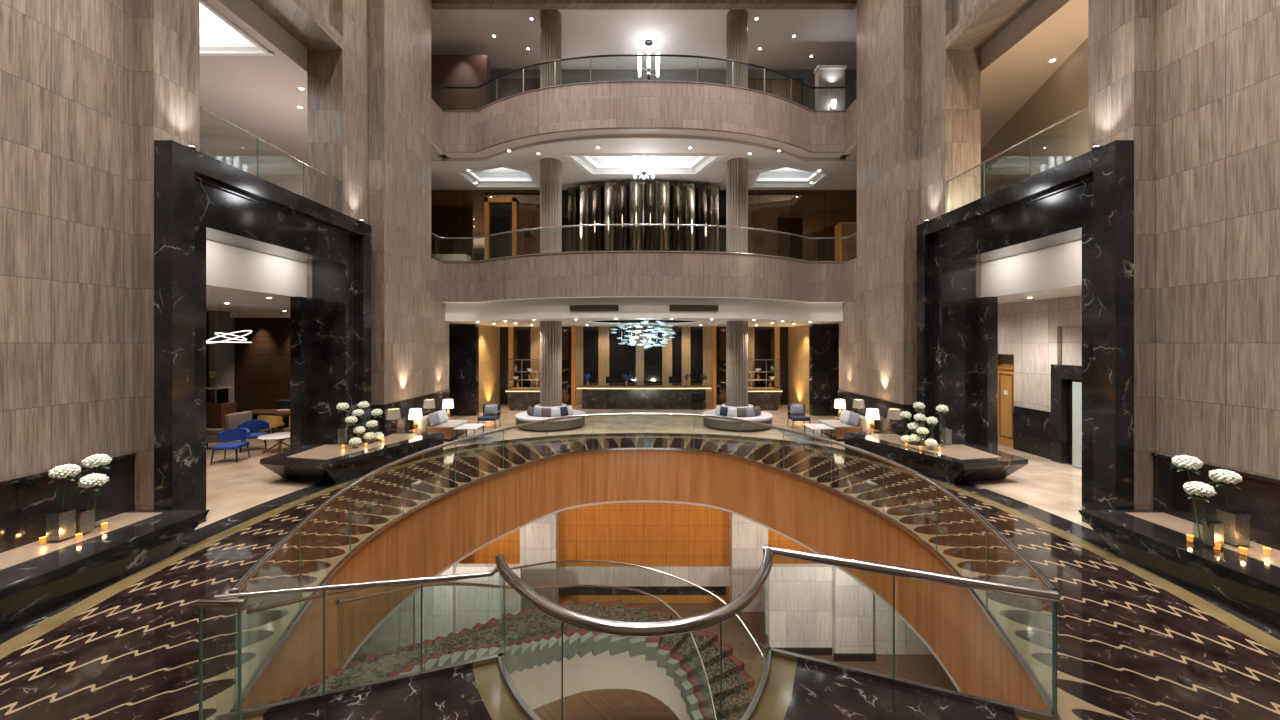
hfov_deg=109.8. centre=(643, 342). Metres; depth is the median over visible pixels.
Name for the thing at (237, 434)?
chair
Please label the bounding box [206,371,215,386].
flower vase
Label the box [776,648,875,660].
baseboard
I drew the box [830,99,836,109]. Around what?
wall lamp
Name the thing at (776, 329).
trim
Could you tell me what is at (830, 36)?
ceiling
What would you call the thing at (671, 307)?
air vent
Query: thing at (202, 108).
glass railing
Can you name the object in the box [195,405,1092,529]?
floor
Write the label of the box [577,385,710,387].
countertop
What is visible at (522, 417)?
sofa
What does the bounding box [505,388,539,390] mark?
countertop
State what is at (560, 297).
ceiling
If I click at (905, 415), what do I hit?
hydrangea
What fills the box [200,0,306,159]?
ceiling
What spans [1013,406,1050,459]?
baseboard
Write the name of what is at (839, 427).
sofa
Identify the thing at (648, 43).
chandelier
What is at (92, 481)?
hydrangea
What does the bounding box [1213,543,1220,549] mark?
candle holder
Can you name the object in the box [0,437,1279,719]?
floor
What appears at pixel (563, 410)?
cushion
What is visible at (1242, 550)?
candle holder
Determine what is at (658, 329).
chandelier
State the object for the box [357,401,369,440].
hydrangea
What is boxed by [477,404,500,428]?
armchair
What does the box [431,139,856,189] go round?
ceiling
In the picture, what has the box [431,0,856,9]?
fascia
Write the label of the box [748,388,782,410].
reception desk
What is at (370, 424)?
hydrangea
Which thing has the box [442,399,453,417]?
table lamp
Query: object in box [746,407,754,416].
cushion
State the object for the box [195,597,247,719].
end panel
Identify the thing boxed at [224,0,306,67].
trim
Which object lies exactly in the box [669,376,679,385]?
computer monitor
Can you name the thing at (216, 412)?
cabinet
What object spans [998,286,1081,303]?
ceiling
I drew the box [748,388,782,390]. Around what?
countertop
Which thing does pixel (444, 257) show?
sideboard
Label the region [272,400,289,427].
dining chair
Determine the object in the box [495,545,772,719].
glass railing
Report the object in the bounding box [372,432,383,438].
hydrangea
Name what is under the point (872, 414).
table lamp
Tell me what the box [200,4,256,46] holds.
ceiling
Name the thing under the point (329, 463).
plinth
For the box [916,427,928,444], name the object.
hydrangea
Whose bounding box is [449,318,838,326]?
ceiling
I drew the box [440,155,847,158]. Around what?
floor
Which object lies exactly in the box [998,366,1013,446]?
door
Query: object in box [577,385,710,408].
reception desk
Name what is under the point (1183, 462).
hydrangea
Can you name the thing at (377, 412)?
hydrangea
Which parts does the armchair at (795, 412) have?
backrest, seat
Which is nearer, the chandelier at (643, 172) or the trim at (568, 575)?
the trim at (568, 575)
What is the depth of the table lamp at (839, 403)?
16.22 m
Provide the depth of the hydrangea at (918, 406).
11.89 m
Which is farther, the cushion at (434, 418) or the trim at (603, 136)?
the trim at (603, 136)
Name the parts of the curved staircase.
handrail, handrail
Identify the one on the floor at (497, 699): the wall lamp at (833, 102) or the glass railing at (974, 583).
the glass railing at (974, 583)
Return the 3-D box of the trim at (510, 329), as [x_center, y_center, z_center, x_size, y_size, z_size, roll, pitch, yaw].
[-6.875,1.180,23.260,0.250,4.040,0.080,0,0,0]
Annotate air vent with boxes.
[570,305,618,310]
[669,305,717,310]
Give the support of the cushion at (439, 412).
on the sofa at (448, 427)
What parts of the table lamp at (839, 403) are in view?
lamp shade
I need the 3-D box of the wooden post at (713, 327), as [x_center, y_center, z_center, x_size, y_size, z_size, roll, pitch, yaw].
[3.440,1.185,22.025,0.160,4.030,0.250,0,0,0]
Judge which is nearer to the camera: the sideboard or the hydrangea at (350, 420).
the hydrangea at (350, 420)
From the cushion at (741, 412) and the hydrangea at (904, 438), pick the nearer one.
the hydrangea at (904, 438)
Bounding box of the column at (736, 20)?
[726,10,747,406]
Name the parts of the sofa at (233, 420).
armrest, seat, backrest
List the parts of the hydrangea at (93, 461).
stem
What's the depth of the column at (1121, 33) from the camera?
7.30 m
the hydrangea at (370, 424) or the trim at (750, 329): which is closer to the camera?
the hydrangea at (370, 424)
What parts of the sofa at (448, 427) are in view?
backrest, panel, seat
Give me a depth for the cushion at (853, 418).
14.79 m
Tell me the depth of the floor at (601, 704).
12.64 m
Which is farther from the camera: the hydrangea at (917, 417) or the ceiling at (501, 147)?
the ceiling at (501, 147)
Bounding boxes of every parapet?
[431,81,856,154]
[431,251,856,301]
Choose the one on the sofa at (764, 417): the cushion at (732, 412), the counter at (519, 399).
the cushion at (732, 412)
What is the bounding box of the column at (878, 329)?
[839,0,919,404]
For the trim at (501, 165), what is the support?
attached to the ceiling at (444, 172)
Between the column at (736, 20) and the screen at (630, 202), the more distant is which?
the screen at (630, 202)
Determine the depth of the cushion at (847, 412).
15.21 m
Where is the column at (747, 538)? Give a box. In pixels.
[729,512,767,611]
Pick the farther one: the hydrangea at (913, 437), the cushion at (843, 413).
the cushion at (843, 413)
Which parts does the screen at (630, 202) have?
panel, panel, panel, panel, panel, panel, panel, panel, panel, panel, panel, panel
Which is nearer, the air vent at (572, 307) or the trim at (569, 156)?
the air vent at (572, 307)
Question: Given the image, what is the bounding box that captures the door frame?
[484,198,516,258]
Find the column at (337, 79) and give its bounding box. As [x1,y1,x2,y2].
[252,0,367,297]
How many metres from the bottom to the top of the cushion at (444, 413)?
0.423 m
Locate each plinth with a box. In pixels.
[260,431,443,482]
[844,431,1027,482]
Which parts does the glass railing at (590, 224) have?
handrail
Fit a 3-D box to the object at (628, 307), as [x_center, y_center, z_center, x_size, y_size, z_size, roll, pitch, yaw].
[0.000,-1.185,16.035,14.980,0.690,1.990,0,0,0]
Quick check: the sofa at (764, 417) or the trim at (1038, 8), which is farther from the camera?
the sofa at (764, 417)
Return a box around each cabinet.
[206,386,236,428]
[501,78,539,98]
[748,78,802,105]
[835,222,856,260]
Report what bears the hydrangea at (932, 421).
in the glass vase
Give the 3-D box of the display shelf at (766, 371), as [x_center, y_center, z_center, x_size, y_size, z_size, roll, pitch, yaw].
[5.625,2.002,22.475,2.250,2.395,0.350,0,0,0]
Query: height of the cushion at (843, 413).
0.423 m
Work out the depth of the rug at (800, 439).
15.18 m
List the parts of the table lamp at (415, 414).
lamp shade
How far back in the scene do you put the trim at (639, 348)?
23.22 m
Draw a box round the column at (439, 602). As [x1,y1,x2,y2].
[415,562,458,642]
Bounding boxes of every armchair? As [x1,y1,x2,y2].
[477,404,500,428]
[787,404,810,428]
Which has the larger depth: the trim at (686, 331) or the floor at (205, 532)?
the trim at (686, 331)
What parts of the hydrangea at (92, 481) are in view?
stem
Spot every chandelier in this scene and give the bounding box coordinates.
[610,320,675,347]
[633,156,654,183]
[638,40,659,80]
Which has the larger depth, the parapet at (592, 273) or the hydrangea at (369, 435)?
the parapet at (592, 273)
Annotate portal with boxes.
[154,140,370,531]
[917,140,1133,531]
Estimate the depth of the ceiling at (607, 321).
20.04 m
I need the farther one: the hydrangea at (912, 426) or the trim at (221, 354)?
the trim at (221, 354)
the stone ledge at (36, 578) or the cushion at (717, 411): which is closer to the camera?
the stone ledge at (36, 578)
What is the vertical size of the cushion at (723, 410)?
0.330 m
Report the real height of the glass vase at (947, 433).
0.450 m
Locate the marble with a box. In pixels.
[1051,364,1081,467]
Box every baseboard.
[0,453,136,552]
[371,389,449,434]
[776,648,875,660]
[838,389,916,435]
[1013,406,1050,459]
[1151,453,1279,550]
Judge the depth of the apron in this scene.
8.99 m
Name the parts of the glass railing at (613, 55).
post, handrail, post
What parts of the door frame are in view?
door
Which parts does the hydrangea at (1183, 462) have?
stem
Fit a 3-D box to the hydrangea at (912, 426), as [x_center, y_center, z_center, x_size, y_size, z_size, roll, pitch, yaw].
[7.118,2.358,11.898,0.286,0.531,0.277,0,0,-37]
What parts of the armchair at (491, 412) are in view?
seat, backrest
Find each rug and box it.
[456,429,510,443]
[777,429,830,443]
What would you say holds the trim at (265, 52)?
attached to the ceiling at (260, 95)
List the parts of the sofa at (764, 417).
seat, backrest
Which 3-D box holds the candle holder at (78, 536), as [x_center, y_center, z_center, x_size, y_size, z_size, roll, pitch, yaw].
[-7.746,2.656,6.170,0.066,0.075,0.066,0,0,0]
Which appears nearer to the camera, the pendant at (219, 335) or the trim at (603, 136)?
the pendant at (219, 335)
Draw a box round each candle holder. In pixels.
[39,536,46,543]
[75,533,82,539]
[101,522,107,528]
[1186,534,1193,541]
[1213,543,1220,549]
[1239,547,1246,554]
[1263,547,1270,554]
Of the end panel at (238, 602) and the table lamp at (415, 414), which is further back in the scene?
the table lamp at (415, 414)
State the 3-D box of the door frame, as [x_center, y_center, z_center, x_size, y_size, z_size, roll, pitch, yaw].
[-6.485,-4.625,20.410,1.430,3.850,0.220,0,0,0]
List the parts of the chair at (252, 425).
backrest, seat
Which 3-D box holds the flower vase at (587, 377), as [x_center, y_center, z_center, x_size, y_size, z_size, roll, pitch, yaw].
[-2.747,1.795,21.992,0.294,0.609,0.293,0,0,-33]
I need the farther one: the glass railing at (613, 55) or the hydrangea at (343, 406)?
the glass railing at (613, 55)
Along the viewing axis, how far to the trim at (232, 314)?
17.60 m
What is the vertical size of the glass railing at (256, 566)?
1.096 m
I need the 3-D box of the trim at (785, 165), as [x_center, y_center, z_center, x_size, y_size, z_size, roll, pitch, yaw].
[6.138,-6.965,18.870,3.025,0.070,2.475,0,0,0]
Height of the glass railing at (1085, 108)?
1.170 m
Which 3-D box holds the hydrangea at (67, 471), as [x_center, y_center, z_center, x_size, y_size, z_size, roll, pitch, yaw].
[-7.917,2.166,6.149,0.288,1.018,0.278,0,0,-35]
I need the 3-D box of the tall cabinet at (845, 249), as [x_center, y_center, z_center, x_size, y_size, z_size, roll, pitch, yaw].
[9.000,-3.900,19.285,1.400,2.400,0.630,0,0,0]
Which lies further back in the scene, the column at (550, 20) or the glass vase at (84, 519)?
the column at (550, 20)
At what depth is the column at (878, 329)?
14.02 m
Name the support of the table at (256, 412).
on the floor at (232, 487)
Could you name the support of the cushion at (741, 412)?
on the sofa at (764, 417)
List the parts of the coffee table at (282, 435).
leg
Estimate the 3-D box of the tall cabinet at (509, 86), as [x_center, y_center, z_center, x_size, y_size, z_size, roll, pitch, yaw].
[-5.350,-10.125,20.610,2.300,3.750,0.480,0,0,0]
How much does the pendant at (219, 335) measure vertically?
1.235 m
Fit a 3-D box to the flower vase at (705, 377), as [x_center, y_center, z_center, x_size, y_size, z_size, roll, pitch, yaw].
[2.905,1.815,22.019,0.346,0.570,0.317,0,0,0]
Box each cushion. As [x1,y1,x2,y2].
[428,412,440,426]
[434,411,443,423]
[441,409,447,422]
[484,405,497,414]
[528,407,533,415]
[533,407,541,416]
[541,408,550,416]
[551,407,560,416]
[560,406,568,415]
[567,405,572,414]
[715,405,720,414]
[719,406,727,415]
[727,407,736,416]
[737,408,746,416]
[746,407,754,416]
[753,407,759,415]
[790,405,803,414]
[840,409,846,422]
[844,411,853,423]
[847,412,859,426]
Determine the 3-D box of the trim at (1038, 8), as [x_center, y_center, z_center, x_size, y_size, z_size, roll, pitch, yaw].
[8.932,-7.625,10.000,0.095,0.950,6.000,0,0,0]
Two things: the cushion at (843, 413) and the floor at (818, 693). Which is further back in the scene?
the cushion at (843, 413)
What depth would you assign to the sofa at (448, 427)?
14.65 m
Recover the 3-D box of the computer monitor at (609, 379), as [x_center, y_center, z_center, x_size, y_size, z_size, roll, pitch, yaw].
[-1.600,1.870,22.110,0.560,0.460,0.180,0,0,0]
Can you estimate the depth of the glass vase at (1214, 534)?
5.90 m
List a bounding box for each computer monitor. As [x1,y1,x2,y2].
[606,376,616,385]
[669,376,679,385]
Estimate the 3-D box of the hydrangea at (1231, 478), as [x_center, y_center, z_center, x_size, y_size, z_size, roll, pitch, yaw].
[7.791,2.183,6.036,0.282,0.983,0.282,0,0,24]
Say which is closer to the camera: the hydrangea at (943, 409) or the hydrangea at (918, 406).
the hydrangea at (943, 409)
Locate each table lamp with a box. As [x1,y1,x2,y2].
[408,408,422,430]
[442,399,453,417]
[834,399,845,417]
[865,408,879,430]
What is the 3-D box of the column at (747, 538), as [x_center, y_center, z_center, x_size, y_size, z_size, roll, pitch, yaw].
[3.635,7.010,15.665,1.230,4.380,0.530,0,0,0]
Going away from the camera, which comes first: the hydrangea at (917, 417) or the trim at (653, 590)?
the hydrangea at (917, 417)
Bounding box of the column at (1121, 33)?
[1088,0,1155,509]
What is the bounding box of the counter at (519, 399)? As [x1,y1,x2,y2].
[505,388,539,410]
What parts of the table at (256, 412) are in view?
leg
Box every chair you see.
[210,428,249,464]
[238,420,268,452]
[257,415,283,433]
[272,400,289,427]
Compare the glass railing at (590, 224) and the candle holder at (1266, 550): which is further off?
the glass railing at (590, 224)
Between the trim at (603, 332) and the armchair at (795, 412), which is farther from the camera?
the trim at (603, 332)
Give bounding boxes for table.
[250,409,289,431]
[257,432,289,453]
[454,424,484,441]
[803,424,833,441]
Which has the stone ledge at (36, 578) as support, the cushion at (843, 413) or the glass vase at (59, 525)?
the glass vase at (59, 525)
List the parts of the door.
frame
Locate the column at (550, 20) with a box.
[540,10,561,406]
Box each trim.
[200,0,274,55]
[209,311,233,401]
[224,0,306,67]
[230,312,289,317]
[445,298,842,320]
[449,135,838,160]
[449,324,478,415]
[458,164,539,186]
[508,327,513,388]
[531,327,539,386]
[559,566,728,585]
[559,586,725,594]
[562,153,725,173]
[571,327,582,404]
[571,595,712,602]
[598,327,608,384]
[636,327,643,384]
[662,327,671,384]
[682,327,690,384]
[703,327,711,404]
[748,164,829,186]
[748,327,753,386]
[774,327,779,388]
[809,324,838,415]
[981,0,1060,65]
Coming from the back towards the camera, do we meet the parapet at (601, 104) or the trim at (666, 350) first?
the trim at (666, 350)
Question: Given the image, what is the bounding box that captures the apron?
[230,449,1060,719]
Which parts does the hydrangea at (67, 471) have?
stem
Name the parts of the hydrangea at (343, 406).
stem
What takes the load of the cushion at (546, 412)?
on the sofa at (522, 417)
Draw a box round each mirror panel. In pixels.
[562,328,568,402]
[719,328,725,402]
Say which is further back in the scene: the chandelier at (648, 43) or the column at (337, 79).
the chandelier at (648, 43)
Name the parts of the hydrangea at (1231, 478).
stem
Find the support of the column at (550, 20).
on the floor at (232, 487)
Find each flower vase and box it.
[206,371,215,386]
[584,374,589,385]
[623,374,630,385]
[700,374,706,385]
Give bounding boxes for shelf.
[206,386,232,388]
[508,359,539,407]
[748,359,779,407]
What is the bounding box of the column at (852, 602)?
[831,565,872,656]
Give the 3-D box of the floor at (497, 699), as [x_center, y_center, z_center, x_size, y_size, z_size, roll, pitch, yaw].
[-0.049,3.204,3.150,7.142,0.001,3.100,0,0,0]
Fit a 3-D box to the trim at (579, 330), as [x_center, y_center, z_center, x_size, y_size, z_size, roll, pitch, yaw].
[-3.450,1.180,23.260,0.600,4.040,0.080,0,0,0]
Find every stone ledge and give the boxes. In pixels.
[0,510,209,631]
[1078,510,1279,628]
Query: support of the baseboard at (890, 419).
attached to the column at (878, 329)
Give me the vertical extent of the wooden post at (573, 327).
4.030 m
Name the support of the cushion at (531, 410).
on the sofa at (522, 417)
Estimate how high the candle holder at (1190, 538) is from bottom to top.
0.075 m
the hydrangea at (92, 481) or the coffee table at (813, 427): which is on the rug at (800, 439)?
the coffee table at (813, 427)
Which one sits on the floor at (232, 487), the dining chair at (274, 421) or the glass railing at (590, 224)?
the dining chair at (274, 421)
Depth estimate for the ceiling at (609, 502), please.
10.15 m
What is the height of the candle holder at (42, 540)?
0.075 m
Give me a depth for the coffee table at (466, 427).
14.66 m
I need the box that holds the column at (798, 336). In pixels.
[788,324,808,413]
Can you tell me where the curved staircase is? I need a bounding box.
[246,560,762,719]
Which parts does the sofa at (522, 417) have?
seat, backrest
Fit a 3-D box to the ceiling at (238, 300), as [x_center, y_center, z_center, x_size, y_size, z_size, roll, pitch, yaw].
[-13.010,-1.260,12.500,7.980,0.080,15.000,0,0,0]
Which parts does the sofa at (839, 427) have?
seat, panel, backrest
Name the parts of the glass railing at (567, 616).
glass panel, handrail, glass panel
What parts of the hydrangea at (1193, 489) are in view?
stem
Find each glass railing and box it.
[200,106,340,211]
[214,567,504,719]
[229,413,1058,713]
[431,54,856,110]
[431,224,856,261]
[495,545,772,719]
[763,545,1059,719]
[947,106,1087,211]
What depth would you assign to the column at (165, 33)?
7.30 m
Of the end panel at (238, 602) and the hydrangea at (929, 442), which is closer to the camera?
the end panel at (238, 602)
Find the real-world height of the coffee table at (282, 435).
0.498 m
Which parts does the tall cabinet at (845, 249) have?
door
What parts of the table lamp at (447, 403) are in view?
lamp shade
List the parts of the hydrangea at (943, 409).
stem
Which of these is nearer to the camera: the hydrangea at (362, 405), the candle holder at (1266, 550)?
the candle holder at (1266, 550)
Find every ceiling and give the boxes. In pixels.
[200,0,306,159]
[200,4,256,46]
[206,286,289,311]
[342,500,960,691]
[431,6,856,69]
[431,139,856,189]
[444,128,843,157]
[444,297,843,302]
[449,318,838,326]
[591,320,696,322]
[981,0,1087,148]
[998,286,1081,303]
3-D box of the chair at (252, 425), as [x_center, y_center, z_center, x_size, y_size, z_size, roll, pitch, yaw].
[-11.770,2.781,13.574,0.728,0.842,0.666,0,0,-40]
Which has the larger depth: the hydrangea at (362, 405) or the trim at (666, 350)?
the trim at (666, 350)
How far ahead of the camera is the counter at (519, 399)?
21.25 m
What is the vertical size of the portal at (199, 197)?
6.490 m
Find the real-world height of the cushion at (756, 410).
0.330 m
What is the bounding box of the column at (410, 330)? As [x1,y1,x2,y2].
[368,0,448,404]
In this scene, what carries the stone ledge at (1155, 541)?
on the floor
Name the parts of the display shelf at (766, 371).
shelf, shelf, shelf, shelf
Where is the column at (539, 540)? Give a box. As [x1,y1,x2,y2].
[520,512,558,609]
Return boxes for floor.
[0,433,1279,643]
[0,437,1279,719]
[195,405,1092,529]
[242,653,1036,719]
[263,662,1018,719]
[346,602,957,719]
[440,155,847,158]
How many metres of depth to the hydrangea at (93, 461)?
6.51 m
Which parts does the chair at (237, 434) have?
seat, backrest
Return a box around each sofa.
[206,411,251,448]
[414,415,468,440]
[515,404,585,431]
[702,404,772,431]
[819,415,873,440]
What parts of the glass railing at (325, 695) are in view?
handrail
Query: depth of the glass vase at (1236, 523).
5.94 m
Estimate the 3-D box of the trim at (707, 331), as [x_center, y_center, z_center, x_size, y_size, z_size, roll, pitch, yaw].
[3.325,1.180,23.260,0.550,4.040,0.080,0,0,0]
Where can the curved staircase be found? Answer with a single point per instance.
(682, 671)
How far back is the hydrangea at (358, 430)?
11.60 m
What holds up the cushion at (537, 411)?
on the sofa at (522, 417)
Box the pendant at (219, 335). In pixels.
[206,304,251,342]
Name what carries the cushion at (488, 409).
on the armchair at (491, 412)
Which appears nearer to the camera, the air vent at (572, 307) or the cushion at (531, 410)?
the air vent at (572, 307)
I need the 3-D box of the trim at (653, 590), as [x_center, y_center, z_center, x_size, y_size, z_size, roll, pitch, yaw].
[-0.080,8.770,15.959,5.960,0.300,0.078,0,0,0]
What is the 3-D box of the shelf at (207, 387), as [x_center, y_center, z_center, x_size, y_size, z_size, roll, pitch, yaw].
[-15.975,1.645,16.500,1.250,0.050,0.600,0,0,0]
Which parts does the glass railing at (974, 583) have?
handrail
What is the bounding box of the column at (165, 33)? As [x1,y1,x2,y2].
[132,0,199,509]
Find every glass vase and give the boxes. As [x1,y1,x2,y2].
[46,509,75,540]
[76,509,93,533]
[338,428,346,443]
[943,428,951,443]
[1202,520,1223,546]
[1216,509,1249,544]
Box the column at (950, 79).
[920,0,1035,297]
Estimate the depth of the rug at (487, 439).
15.18 m
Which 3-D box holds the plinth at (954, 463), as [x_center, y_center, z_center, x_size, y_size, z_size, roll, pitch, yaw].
[7.496,2.922,11.839,2.321,0.556,3.858,0,0,-21]
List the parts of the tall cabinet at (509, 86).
door, door, door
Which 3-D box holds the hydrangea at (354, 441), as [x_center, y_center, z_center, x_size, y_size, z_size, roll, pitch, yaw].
[-7.283,2.503,11.326,0.285,0.242,0.279,0,0,0]
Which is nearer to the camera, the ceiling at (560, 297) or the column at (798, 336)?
the ceiling at (560, 297)
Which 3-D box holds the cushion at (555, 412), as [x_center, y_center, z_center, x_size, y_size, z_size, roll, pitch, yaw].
[-3.267,2.560,16.652,0.360,0.330,0.153,0,0,-24]
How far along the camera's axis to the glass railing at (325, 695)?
4.13 m
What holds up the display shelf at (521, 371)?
on the floor at (232, 487)
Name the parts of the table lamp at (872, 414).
lamp shade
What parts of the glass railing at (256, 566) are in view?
handrail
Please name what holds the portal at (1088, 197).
on the floor at (232, 487)
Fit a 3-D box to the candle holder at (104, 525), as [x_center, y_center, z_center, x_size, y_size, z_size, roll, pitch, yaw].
[-7.835,2.656,6.535,0.066,0.075,0.066,0,0,0]
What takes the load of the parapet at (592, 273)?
attached to the floor
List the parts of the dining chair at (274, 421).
backrest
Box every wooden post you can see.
[572,326,575,408]
[712,326,715,408]
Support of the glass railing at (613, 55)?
on the parapet at (601, 104)
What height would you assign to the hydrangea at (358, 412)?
0.886 m
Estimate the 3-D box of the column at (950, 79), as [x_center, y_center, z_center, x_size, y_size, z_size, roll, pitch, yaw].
[8.415,-5.800,10.515,0.930,18.000,4.930,0,0,0]
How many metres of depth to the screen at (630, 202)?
19.11 m
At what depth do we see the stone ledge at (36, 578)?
5.86 m
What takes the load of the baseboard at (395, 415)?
attached to the column at (410, 330)
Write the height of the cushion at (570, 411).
0.330 m
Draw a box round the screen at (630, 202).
[568,180,719,250]
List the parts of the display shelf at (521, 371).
shelf, shelf, shelf, shelf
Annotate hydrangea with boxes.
[48,464,80,512]
[77,473,108,510]
[81,454,111,526]
[336,403,348,444]
[345,416,357,437]
[349,437,361,444]
[352,409,363,417]
[353,426,365,437]
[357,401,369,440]
[363,432,374,438]
[366,420,377,428]
[371,409,382,417]
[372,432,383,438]
[899,411,910,435]
[900,435,911,442]
[907,422,918,441]
[909,434,920,441]
[913,402,924,410]
[914,414,925,422]
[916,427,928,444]
[925,439,937,446]
[926,417,937,425]
[936,405,948,445]
[1172,455,1203,537]
[1183,481,1216,527]
[1209,469,1241,512]
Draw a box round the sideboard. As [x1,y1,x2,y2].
[431,254,470,260]
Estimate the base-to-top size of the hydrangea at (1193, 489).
0.844 m
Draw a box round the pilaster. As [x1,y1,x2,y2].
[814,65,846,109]
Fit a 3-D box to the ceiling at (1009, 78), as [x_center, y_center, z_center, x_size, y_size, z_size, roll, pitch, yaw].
[12.940,-7.220,12.500,8.120,0.160,15.000,0,0,0]
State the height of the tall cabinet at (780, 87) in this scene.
3.750 m

